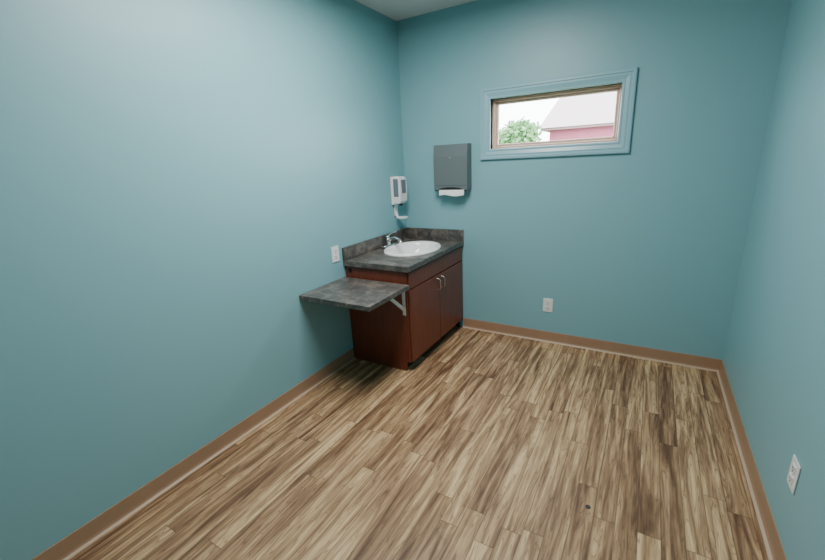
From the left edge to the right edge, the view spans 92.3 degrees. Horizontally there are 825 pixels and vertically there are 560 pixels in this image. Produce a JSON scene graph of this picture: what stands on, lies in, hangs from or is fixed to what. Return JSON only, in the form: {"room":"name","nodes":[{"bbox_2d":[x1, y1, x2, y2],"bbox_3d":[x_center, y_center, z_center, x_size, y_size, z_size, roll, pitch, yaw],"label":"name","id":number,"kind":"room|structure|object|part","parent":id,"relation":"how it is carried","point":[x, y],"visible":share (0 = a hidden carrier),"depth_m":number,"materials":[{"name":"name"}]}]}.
{"room":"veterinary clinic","nodes":[
{"label":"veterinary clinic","id":0,"kind":"room"},
{"bbox_2d":[0,0,406,559],"bbox_3d":[-1.261,-0.329,2.043,0.140,2.785,4.780,7,19,30],"label":"wall","id":1,"kind":"structure","parent":0,"point":[175,175],"depth_m":1.97,"materials":[{"name":"teal paint"}]},
{"bbox_2d":[31,348,355,559],"bbox_3d":[-1.381,1.102,1.978,0.013,0.094,3.500,7,19,30],"label":"baseboard","id":2,"kind":"structure","parent":1,"relation":"attached to","point":[99,524],"depth_m":2.14,"materials":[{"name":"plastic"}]},
{"bbox_2d":[331,245,339,262],"bbox_3d":[-0.598,-0.201,3.080,0.009,0.124,0.082,7,19,30],"label":"wall outlet","id":3,"kind":"object","parent":1,"relation":"attached to","point":[334,250],"visible":1,"depth_m":3.08,"materials":[{"name":"white plastic"}]},
{"bbox_2d":[299,277,408,311],"bbox_3d":[-0.406,0.103,2.867,0.610,0.070,0.519,7,19,30],"label":"wall shelf","id":4,"kind":"object","parent":1,"relation":"attached to","point":[345,292],"visible":1,"depth_m":2.78,"materials":[{"name":"slate laminate"},{"name":"painted metal"}]},
{"bbox_2d":[342,227,408,260],"bbox_3d":[-0.297,-0.340,3.567,0.019,0.105,1.019,7,19,30],"label":"backsplash","id":5,"kind":"structure","parent":1,"relation":"attached to","point":[351,251],"depth_m":3.42,"materials":[{"name":"stone"}]},
{"bbox_2d":[390,176,407,218],"bbox_3d":[-0.113,-0.766,3.695,0.128,0.390,0.141,7,19,30],"label":"soap dispenser","id":6,"kind":"object","parent":1,"relation":"attached to","point":[398,185],"visible":1,"depth_m":3.64,"materials":[{"name":"white plastic"}]},
{"bbox_3d":[-0.157,-0.836,3.699,0.029,0.255,0.141,7,19,30],"label":"plate","id":7,"kind":"part","parent":6,"relation":"part of","materials":[{"name":"white plastic"}]},
{"bbox_2d":[394,204,399,216],"bbox_3d":[-0.139,-0.653,3.748,0.055,0.144,0.053,7,19,30],"label":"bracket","id":8,"kind":"object","parent":6,"relation":"on","point":[396,205],"depth_m":3.75,"materials":[{"name":"white plastic"}]},
{"bbox_2d":[396,216,407,218],"bbox_3d":[-0.097,-0.589,3.744,0.113,0.016,0.113,7,19,30],"label":"drip tray","id":9,"kind":"object","parent":6,"relation":"on","point":[398,217],"depth_m":3.71,"materials":[{"name":"white plastic"}]},
{"bbox_2d":[355,0,475,20],"bbox_3d":[-0.125,-1.566,0.944,2.933,0.100,4.780,7,19,30],"label":"ceiling","id":10,"kind":"structure","parent":0,"point":[397,10],"depth_m":3.15,"materials":[{"name":"white paint"}]},
{"bbox_2d":[69,326,768,559],"bbox_3d":[0.015,1.196,1.766,2.933,0.100,4.780,7,19,30],"label":"floor","id":11,"kind":"structure","parent":0,"point":[489,446],"depth_m":2.12,"materials":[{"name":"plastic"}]},
{"bbox_2d":[345,247,462,370],"bbox_3d":[-0.003,0.175,3.566,0.631,0.830,0.999,7,19,30],"label":"vanity cabinet","id":12,"kind":"object","parent":11,"relation":"on","point":[383,335],"visible":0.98,"depth_m":3.22,"materials":[{"name":"brown wood"}]},
{"bbox_3d":[-0.278,0.303,3.183,0.559,0.830,0.019,7,19,30],"label":"panel","id":13,"kind":"part","parent":12,"relation":"part of","materials":[{"name":"brown wood"}]},
{"bbox_2d":[390,292,405,315],"bbox_3d":[-0.125,0.196,2.897,0.028,0.224,0.239,7,19,30],"label":"shelf bracket","id":14,"kind":"object","parent":12,"relation":"attached to","point":[402,307],"visible":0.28,"depth_m":2.98,"materials":[{"name":"white metal"}]},
{"bbox_2d":[342,227,463,272],"bbox_3d":[-0.041,-0.291,3.428,0.609,0.145,1.019,7,19,30],"label":"countertop","id":15,"kind":"structure","parent":12,"relation":"on","point":[369,253],"depth_m":3.34,"materials":[{"name":"stone"}]},
{"bbox_2d":[381,231,401,248],"bbox_3d":[-0.165,-0.369,3.563,0.190,0.149,0.190,7,19,30],"label":"faucet","id":16,"kind":"object","parent":15,"relation":"on","point":[388,239],"visible":0.99,"depth_m":3.57,"materials":[{"name":"silver metal"}]},
{"bbox_3d":[-0.221,-0.315,3.615,0.050,0.022,0.190,7,19,30],"label":"plate","id":17,"kind":"part","parent":16,"relation":"part of","materials":[{"name":"silver metal"}]},
{"bbox_3d":[-0.167,-0.358,3.552,0.165,0.066,0.028,11,21,38],"label":"spout","id":18,"kind":"part","parent":16,"relation":"part of","materials":[{"name":"silver metal"}]},
{"bbox_2d":[384,241,440,256],"bbox_3d":[0.006,-0.218,3.485,0.468,0.148,0.592,7,19,30],"label":"drop-in sink","id":19,"kind":"object","parent":15,"relation":"in","point":[413,248],"visible":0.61,"depth_m":3.64,"materials":[{"name":"white ceramic"}]},
{"bbox_3d":[0.109,0.297,3.238,0.018,0.589,0.484,7,19,30],"label":"door","id":20,"kind":"part","parent":12,"relation":"part of","materials":[{"name":"brown wood"}]},
{"bbox_3d":[0.213,0.160,3.431,0.018,0.745,0.996,7,19,30],"label":"frame","id":21,"kind":"part","parent":12,"relation":"part of","materials":[{"name":"brown wood"}]},
{"bbox_3d":[0.215,-0.122,3.337,0.018,0.127,0.980,7,19,30],"label":"drawer","id":22,"kind":"part","parent":12,"relation":"part of","materials":[{"name":"brown wood"}]},
{"bbox_3d":[0.356,0.164,3.643,0.018,0.589,0.490,7,19,30],"label":"door","id":23,"kind":"part","parent":12,"relation":"part of","materials":[{"name":"brown wood"}]},
{"bbox_2d":[397,0,791,359],"bbox_3d":[1.109,-0.811,3.262,2.653,2.785,0.140,7,19,30],"label":"wall","id":24,"kind":"structure","parent":0,"point":[643,246],"depth_m":2.99,"materials":[{"name":"teal paint"}]},
{"bbox_2d":[408,227,463,240],"bbox_3d":[0.217,-0.444,3.828,0.590,0.105,0.019,7,19,30],"label":"backsplash","id":25,"kind":"structure","parent":24,"relation":"attached to","point":[419,233],"depth_m":3.81,"materials":[{"name":"stone"}]},
{"bbox_2d":[433,143,471,195],"bbox_3d":[0.352,-0.972,3.514,0.320,0.439,0.115,7,19,30],"label":"paper towel dispenser","id":26,"kind":"object","parent":24,"relation":"attached to","point":[452,163],"visible":1,"depth_m":3.47,"materials":[{"name":"grey metal"}]},
{"bbox_2d":[543,298,552,311],"bbox_3d":[1.183,0.221,3.464,0.082,0.124,0.009,7,19,30],"label":"wall outlet","id":27,"kind":"object","parent":24,"relation":"attached to","point":[547,303],"visible":1,"depth_m":3.46,"materials":[{"name":"white plastic"}]},
{"bbox_2d":[492,84,621,148],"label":"window","id":28,"kind":"structure","parent":24,"relation":"in","point":[590,115],"depth_m":3.11,"materials":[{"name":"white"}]},
{"bbox_2d":[480,67,637,159],"bbox_3d":[1.070,-1.246,3.070,1.129,0.558,0.069,7,19,30],"label":"window frame","id":29,"kind":"structure","parent":24,"relation":"attached to","point":[627,77],"depth_m":2.99,"materials":[{"name":"teal paint"}]},
{"bbox_2d":[463,318,721,371],"bbox_3d":[1.395,0.528,3.434,2.053,0.094,0.013,7,19,30],"label":"baseboard","id":30,"kind":"structure","parent":24,"relation":"attached to","point":[668,356],"depth_m":3.33,"materials":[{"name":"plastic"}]},
{"bbox_2d":[722,0,824,559],"bbox_3d":[1.151,-0.041,0.666,0.140,2.785,4.780,7,19,30],"label":"wall","id":31,"kind":"structure","parent":0,"point":[773,359],"depth_m":1.82,"materials":[{"name":"teal paint"}]},
{"bbox_2d":[717,361,786,559],"bbox_3d":[1.150,1.239,1.087,0.013,0.094,4.500,7,19,30],"label":"baseboard","id":32,"kind":"structure","parent":31,"relation":"attached to","point":[773,538],"depth_m":1.93,"materials":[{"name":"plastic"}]},
{"bbox_2d":[787,454,800,494],"bbox_3d":[1.456,0.743,1.516,0.009,0.124,0.082,7,19,30],"label":"wall outlet","id":33,"kind":"object","parent":31,"relation":"attached to","point":[795,468],"visible":1,"depth_m":1.50,"materials":[{"name":"white plastic"}]},
{"bbox_2d":[788,473,793,485],"bbox_3d":[1.456,0.765,1.524,0.004,0.034,0.036,7,19,30],"label":"receptacle","id":34,"kind":"object","parent":33,"relation":"attached to","point":[790,476],"depth_m":1.52,"materials":[{"name":"white plastic"}]},
{"bbox_2d":[791,462,795,474],"bbox_3d":[1.453,0.720,1.510,0.004,0.034,0.036,7,19,30],"label":"receptacle","id":35,"kind":"object","parent":33,"relation":"attached to","point":[793,465],"depth_m":1.51,"materials":[{"name":"white plastic"}]}
]}

